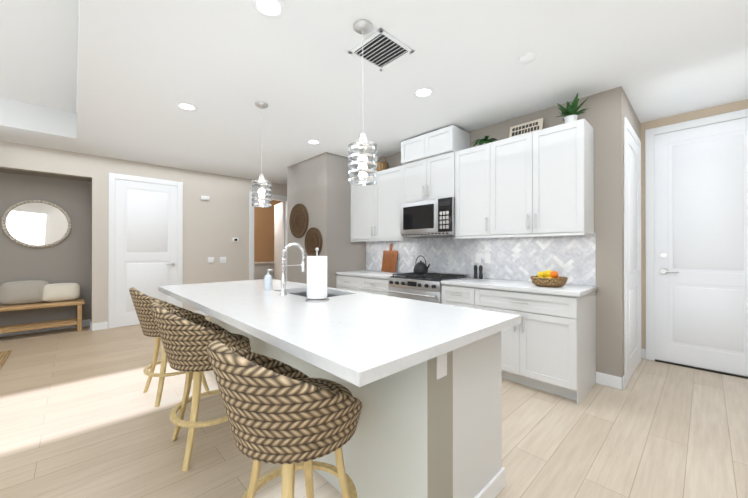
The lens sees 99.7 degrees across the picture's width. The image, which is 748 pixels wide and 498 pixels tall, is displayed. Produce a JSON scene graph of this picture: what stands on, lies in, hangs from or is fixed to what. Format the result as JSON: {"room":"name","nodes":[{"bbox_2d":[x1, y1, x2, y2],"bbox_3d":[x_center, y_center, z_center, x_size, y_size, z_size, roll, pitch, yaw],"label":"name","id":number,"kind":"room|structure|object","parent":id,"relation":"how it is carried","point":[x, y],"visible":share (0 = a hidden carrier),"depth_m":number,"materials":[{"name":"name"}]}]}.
{"room":"kitchen","nodes":[
{"label":"kitchen","id":0,"kind":"room"},
{"bbox_2d":[0,141,286,327],"bbox_3d":[-4.557,-0.096,5.156,9.420,2.740,0.570,0,0,-44],"label":"wall","id":1,"kind":"structure","parent":0,"point":[74,186],"depth_m":5.07,"materials":[{"name":"beige paint"}]},
{"bbox_2d":[1,200,70,247],"bbox_3d":[-5.121,-0.383,4.814,0.732,0.732,0.047,0,0,-44],"label":"round mirror","id":2,"kind":"object","parent":1,"relation":"attached to","point":[36,223],"visible":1,"depth_m":4.81,"materials":[{"name":"silver glass"}]},
{"bbox_2d":[0,319,88,336],"bbox_3d":[-5.392,1.217,4.576,1.914,0.110,0.014,0,0,-44],"label":"baseboard","id":3,"kind":"structure","parent":1,"relation":"attached to","point":[84,322],"depth_m":4.86,"materials":[{"name":"white"}]},
{"bbox_2d":[108,173,182,328],"bbox_3d":[-3.854,0.027,5.387,1.038,2.495,0.062,0,0,-44],"label":"door","id":4,"kind":"structure","parent":1,"relation":"in","point":[145,238],"depth_m":5.34,"materials":[{"name":"white wood"}]},
{"bbox_2d":[193,311,207,315],"bbox_3d":[-3.052,1.222,6.182,1.215,0.110,0.014,0,0,-44],"label":"baseboard","id":5,"kind":"structure","parent":1,"relation":"attached to","point":[200,312],"depth_m":5.97,"materials":[{"name":"white"}]},
{"bbox_2d":[201,195,209,199],"bbox_3d":[-3.220,-0.974,6.017,0.150,0.075,0.029,0,0,-44],"label":"switch","id":6,"kind":"object","parent":1,"relation":"attached to","point":[202,197],"depth_m":6.01,"materials":[{"name":"white plastic"}]},
{"bbox_2d":[208,257,213,262],"bbox_3d":[-3.147,0.217,6.096,0.120,0.120,0.010,0,0,-44],"label":"switch","id":7,"kind":"object","parent":1,"relation":"attached to","point":[211,259],"depth_m":6.09,"materials":[{"name":"white plastic"}]},
{"bbox_2d":[220,257,225,262],"bbox_3d":[-2.987,0.217,6.248,0.120,0.120,0.010,0,0,-44],"label":"switch","id":8,"kind":"object","parent":1,"relation":"attached to","point":[222,259],"depth_m":6.24,"materials":[{"name":"white plastic"}]},
{"bbox_2d":[249,191,286,280],"bbox_3d":[-2.293,0.036,6.987,0.980,2.485,0.138,0,0,-44],"label":"door frame","id":9,"kind":"structure","parent":1,"relation":"attached to","point":[251,234],"depth_m":6.64,"materials":[{"name":"white wood"}]},
{"bbox_2d":[274,201,283,279],"bbox_3d":[-2.289,0.087,7.613,0.040,2.370,0.760,0,0,-32],"label":"door","id":10,"kind":"structure","parent":1,"relation":"in","point":[278,230],"depth_m":7.58,"materials":[{"name":"white wood"}]},
{"bbox_2d":[0,315,747,497],"bbox_3d":[-2.606,1.319,3.234,12.000,0.100,11.500,0,0,-44],"label":"floor","id":11,"kind":"structure","parent":0,"point":[82,415],"depth_m":2.15,"materials":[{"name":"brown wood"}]},
{"bbox_2d":[0,350,11,368],"bbox_3d":[-4.682,1.258,1.789,3.200,0.014,2.870,0,0,-44],"label":"jute rug","id":12,"kind":"object","parent":11,"relation":"on","point":[4,355],"visible":0.89,"depth_m":3.69,"materials":[{"name":"beige wicker"}]},
{"bbox_2d":[0,299,84,333],"bbox_3d":[-5.065,1.042,4.607,1.230,0.460,0.380,0,0,-44],"label":"bench","id":13,"kind":"object","parent":11,"relation":"on","point":[77,321],"visible":0.98,"depth_m":4.66,"materials":[{"name":"brown wood"}]},
{"bbox_2d":[0,280,48,303],"bbox_3d":[-5.149,0.636,4.660,0.500,0.330,0.174,0,0,-44],"label":"pillow","id":14,"kind":"object","parent":13,"relation":"on","point":[21,292],"visible":0.9,"depth_m":4.60,"materials":[{"name":"beige fabric"}]},
{"bbox_2d":[43,283,79,301],"bbox_3d":[-4.850,0.666,4.896,0.420,0.270,0.152,0,0,-44],"label":"pillow","id":15,"kind":"object","parent":13,"relation":"on","point":[60,292],"visible":0.98,"depth_m":4.86,"materials":[{"name":"beige fabric"}]},
{"bbox_2d":[129,287,208,406],"bbox_3d":[-1.788,0.790,2.768,0.575,0.955,0.580,0,0,-44],"label":"stool","id":16,"kind":"object","parent":11,"relation":"on","point":[142,302],"visible":0.52,"depth_m":2.57,"materials":[{"name":"beige wicker"}]},
{"bbox_2d":[150,301,250,471],"bbox_3d":[-1.095,0.788,2.039,0.576,0.955,0.581,0,0,-44],"label":"stool","id":17,"kind":"object","parent":11,"relation":"on","point":[186,338],"visible":0.65,"depth_m":1.84,"materials":[{"name":"brown wicker"}]},
{"bbox_2d":[254,265,284,279],"bbox_3d":[-3.452,0.843,8.420,2.310,0.880,0.618,0,0,-44],"label":"laundry cabinet","id":18,"kind":"object","parent":11,"relation":"on","point":[261,270],"depth_m":8.44,"materials":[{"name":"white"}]},
{"bbox_2d":[254,261,284,264],"bbox_3d":[-3.441,0.382,8.410,2.350,0.039,0.648,0,0,-44],"label":"countertop","id":19,"kind":"structure","parent":18,"relation":"on","point":[270,262],"depth_m":8.48,"materials":[{"name":"white stone"}]},
{"bbox_2d":[206,341,361,497],"bbox_3d":[-0.341,0.786,1.247,0.576,0.955,0.580,0,0,-44],"label":"stool","id":20,"kind":"object","parent":11,"relation":"on","point":[291,420],"visible":1,"depth_m":1.04,"materials":[{"name":"beige wicker"}]},
{"bbox_2d":[336,275,363,291],"bbox_3d":[-0.144,0.834,4.888,0.628,0.880,0.616,0,0,-44],"label":"base cabinet","id":21,"kind":"object","parent":11,"relation":"on","point":[353,283],"depth_m":4.65,"materials":[{"name":"white wood"}]},
{"bbox_2d":[210,291,504,497],"bbox_3d":[-0.473,0.827,2.463,0.706,0.880,2.748,0,0,-44],"label":"kitchen island","id":22,"kind":"object","parent":11,"relation":"on","point":[421,381],"depth_m":1.42,"materials":[{"name":"white paint"}]},
{"bbox_2d":[158,279,520,386],"bbox_3d":[-0.628,0.366,2.296,1.110,0.040,2.870,0,0,-44],"label":"island countertop","id":23,"kind":"structure","parent":22,"relation":"on","point":[360,339],"depth_m":1.48,"materials":[{"name":"white stone"}]},
{"bbox_2d":[264,269,272,289],"bbox_3d":[-0.897,0.259,2.682,0.066,0.176,0.075,0,0,-44],"label":"soap dispenser","id":24,"kind":"object","parent":23,"relation":"on","point":[268,281],"visible":1,"depth_m":2.66,"materials":[{"name":"white plastic"}]},
{"bbox_2d":[305,248,328,301],"bbox_3d":[-0.383,0.168,2.122,0.160,0.355,0.160,0,0,-44],"label":"paper towel holder","id":25,"kind":"object","parent":23,"relation":"on","point":[316,278],"visible":0.98,"depth_m":2.06,"materials":[{"name":"white paper"}]},
{"bbox_2d":[364,277,388,295],"bbox_3d":[0.204,0.833,4.521,0.628,0.880,0.629,0,0,-44],"label":"base cabinet","id":26,"kind":"object","parent":11,"relation":"on","point":[379,286],"depth_m":4.25,"materials":[{"name":"white wood"}]},
{"bbox_2d":[387,272,468,303],"bbox_3d":[0.667,0.793,3.975,0.694,0.955,0.792,0,0,-44],"label":"range","id":27,"kind":"object","parent":11,"relation":"on","point":[426,287],"visible":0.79,"depth_m":3.78,"materials":[{"name":"silver metal"}]},
{"bbox_2d":[413,255,429,272],"bbox_3d":[0.644,0.203,4.202,0.196,0.236,0.250,0,0,-44],"label":"kettle","id":28,"kind":"object","parent":27,"relation":"on","point":[420,267],"visible":1,"depth_m":4.15,"materials":[{"name":"black metal"}]},
{"bbox_2d":[441,284,479,308],"bbox_3d":[1.131,0.830,3.548,0.628,0.880,0.458,0,0,-44],"label":"base cabinet","id":29,"kind":"object","parent":11,"relation":"on","point":[469,297],"depth_m":3.32,"materials":[{"name":"white wood"}]},
{"bbox_2d":[480,288,595,404],"bbox_3d":[1.540,0.829,3.118,0.628,0.880,0.963,0,0,-44],"label":"base cabinet","id":30,"kind":"object","parent":11,"relation":"on","point":[548,343],"depth_m":2.77,"materials":[{"name":"white wood"}]},
{"bbox_2d":[336,270,597,296],"bbox_3d":[0.760,0.371,3.929,0.642,0.040,3.253,0,0,-44],"label":"countertop","id":31,"kind":"structure","parent":30,"relation":"on","point":[574,290],"depth_m":3.11,"materials":[{"name":"white stone"}]},
{"bbox_2d":[381,244,397,271],"bbox_3d":[0.244,0.133,4.859,0.086,0.435,0.300,0,0,-44],"label":"cutting board","id":32,"kind":"object","parent":31,"relation":"on","point":[389,261],"visible":0.94,"depth_m":4.84,"materials":[{"name":"brown wood"}]},
{"bbox_2d":[474,265,476,278],"bbox_3d":[1.209,0.270,3.753,0.047,0.160,0.047,0,0,34],"label":"grinder","id":33,"kind":"object","parent":31,"relation":"on","point":[475,266],"depth_m":3.74,"materials":[{"name":"black"}]},
{"bbox_2d":[477,265,482,278],"bbox_3d":[1.253,0.269,3.707,0.047,0.160,0.047,0,0,34],"label":"grinder","id":34,"kind":"object","parent":31,"relation":"on","point":[480,272],"depth_m":3.69,"materials":[{"name":"black"}]},
{"bbox_2d":[530,270,567,286],"bbox_3d":[1.631,0.272,2.948,0.312,0.150,0.312,0,0,-44],"label":"fruit basket","id":35,"kind":"object","parent":31,"relation":"on","point":[548,278],"visible":1,"depth_m":2.87,"materials":[{"name":"wicker"}]},
{"bbox_2d":[0,0,747,184],"bbox_3d":[-2.309,-1.770,3.510,11.000,0.600,9.920,0,0,-44],"label":"ceiling","id":36,"kind":"structure","parent":0,"point":[117,79],"depth_m":2.66,"materials":[{"name":"white paint"}]},
{"bbox_2d":[176,102,197,110],"bbox_3d":[-1.889,-1.455,3.190,0.188,0.032,0.200,0,0,-44],"label":"recessed light","id":37,"kind":"object","parent":36,"relation":"in","point":[183,105],"depth_m":3.25,"materials":[{"name":"white"}]},
{"bbox_2d":[251,102,271,207],"bbox_3d":[-1.143,-0.951,3.210,0.194,1.039,0.194,0,0,-44],"label":"pendant light","id":38,"kind":"object","parent":36,"relation":"hanging from","point":[261,181],"visible":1,"depth_m":3.19,"materials":[{"name":"white glass"}]},
{"bbox_2d":[251,0,285,17],"bbox_3d":[-0.626,-1.459,1.879,0.188,0.032,0.190,0,0,-44],"label":"recessed light","id":39,"kind":"object","parent":36,"relation":"in","point":[267,8],"depth_m":1.92,"materials":[{"name":"white plastic"}]},
{"bbox_2d":[348,19,376,185],"bbox_3d":[-0.074,-0.954,2.088,0.194,1.039,0.194,0,0,-44],"label":"pendant light","id":40,"kind":"object","parent":36,"relation":"hanging from","point":[362,144],"visible":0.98,"depth_m":2.05,"materials":[{"name":"glass"}]},
{"bbox_2d":[348,28,413,70],"bbox_3d":[0.052,-1.458,2.308,0.350,0.032,0.351,0,0,-44],"label":"air vent","id":41,"kind":"object","parent":36,"relation":"in","point":[383,49],"depth_m":2.34,"materials":[{"name":"white metal"}]},
{"bbox_2d":[413,87,433,97],"bbox_3d":[0.455,-1.456,2.902,0.193,0.032,0.187,0,0,-44],"label":"recessed light","id":42,"kind":"object","parent":36,"relation":"in","point":[421,92],"depth_m":2.95,"materials":[{"name":"white"}]},
{"bbox_2d":[519,51,536,63],"bbox_3d":[1.159,-1.458,2.378,0.145,0.032,0.126,0,0,-44],"label":"smoke detector","id":43,"kind":"object","parent":36,"relation":"in","point":[527,57],"depth_m":2.39,"materials":[{"name":"white plastic"}]},
{"bbox_2d":[254,86,747,376],"bbox_3d":[-2.708,-0.351,3.127,9.540,3.240,9.560,0,0,-44],"label":"wall","id":44,"kind":"structure","parent":0,"point":[319,187],"depth_m":3.59,"materials":[{"name":"beige paint"}]},
{"bbox_2d":[289,204,322,255],"bbox_3d":[-1.136,-0.319,5.179,0.032,0.895,0.975,0,0,-44],"label":"wall plates","id":45,"kind":"object","parent":44,"relation":"attached to","point":[299,220],"visible":0.98,"depth_m":5.16,"materials":[{"name":"brown wicker"}]},
{"bbox_2d":[350,167,418,241],"bbox_3d":[0.147,-0.643,4.774,0.368,1.000,1.187,0,0,-44],"label":"upper cabinet","id":46,"kind":"object","parent":44,"relation":"attached to","point":[375,211],"depth_m":4.64,"materials":[{"name":"white wood"}]},
{"bbox_2d":[376,156,387,171],"bbox_3d":[0.121,-1.281,4.828,0.200,0.276,0.200,0,0,-44],"label":"basket","id":47,"kind":"object","parent":46,"relation":"on","point":[381,166],"visible":0.71,"depth_m":4.75,"materials":[{"name":"wicker"}]},
{"bbox_2d":[398,125,469,206],"bbox_3d":[0.780,-1.024,4.088,0.398,0.840,0.798,0,0,-44],"label":"upper cabinet","id":48,"kind":"object","parent":44,"relation":"attached to","point":[426,172],"depth_m":3.92,"materials":[{"name":"white wood"}]},
{"bbox_2d":[400,197,454,236],"bbox_3d":[0.760,-0.385,4.067,0.455,0.432,0.792,0,0,-44],"label":"microwave","id":49,"kind":"object","parent":48,"relation":"attached to","point":[432,218],"visible":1,"depth_m":3.90,"materials":[{"name":"silver metal"}]},
{"bbox_2d":[454,142,501,238],"bbox_3d":[1.215,-0.646,3.652,0.368,1.000,0.547,0,0,-44],"label":"upper cabinet","id":50,"kind":"object","parent":44,"relation":"attached to","point":[475,168],"depth_m":3.51,"materials":[{"name":"white wood"}]},
{"bbox_2d":[472,136,497,145],"bbox_3d":[1.256,-1.206,3.594,0.339,0.120,0.336,0,0,-44],"label":"plant","id":51,"kind":"object","parent":50,"relation":"on","point":[482,141],"visible":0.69,"depth_m":3.56,"materials":[{"name":"green plant"}]},
{"bbox_2d":[476,254,480,262],"bbox_3d":[1.272,0.113,3.849,0.005,0.115,0.070,0,0,-44],"label":"outlet","id":52,"kind":"object","parent":44,"relation":"attached to","point":[478,258],"depth_m":3.84,"materials":[{"name":"white plastic"}]},
{"bbox_2d":[485,254,489,262],"bbox_3d":[1.354,0.113,3.762,0.005,0.115,0.070,0,0,-44],"label":"outlet","id":53,"kind":"object","parent":44,"relation":"attached to","point":[487,256],"depth_m":3.76,"materials":[{"name":"white plastic"}]},
{"bbox_2d":[494,119,593,236],"bbox_3d":[1.647,-0.647,3.213,0.348,1.000,0.919,0,0,-44],"label":"upper cabinet","id":54,"kind":"object","parent":44,"relation":"attached to","point":[536,183],"depth_m":2.98,"materials":[{"name":"white wood"}]},
{"bbox_2d":[509,118,542,137],"bbox_3d":[1.612,-1.250,3.362,0.061,0.205,0.340,0,0,-44],"label":"sign","id":55,"kind":"object","parent":54,"relation":"on","point":[528,127],"visible":0.48,"depth_m":3.35,"materials":[{"name":"beige wood"}]},
{"bbox_2d":[557,93,587,122],"bbox_3d":[1.856,-1.273,2.974,0.279,0.250,0.303,0,0,-44],"label":"plant","id":56,"kind":"object","parent":54,"relation":"on","point":[570,113],"visible":0.94,"depth_m":2.94,"materials":[{"name":"green plant"}]},
{"bbox_2d":[624,117,640,386],"bbox_3d":[2.671,0.024,3.248,0.980,2.490,0.017,0,0,-44],"label":"hall door","id":57,"kind":"structure","parent":44,"relation":"in","point":[632,251],"depth_m":3.17,"materials":[{"name":"white wood"}]},
{"bbox_2d":[645,108,747,378],"bbox_3d":[3.455,-0.053,3.282,0.054,2.645,0.966,0,0,-44],"label":"entry door","id":58,"kind":"structure","parent":44,"relation":"in","point":[696,229],"depth_m":3.33,"materials":[{"name":"white wood"}]}
]}

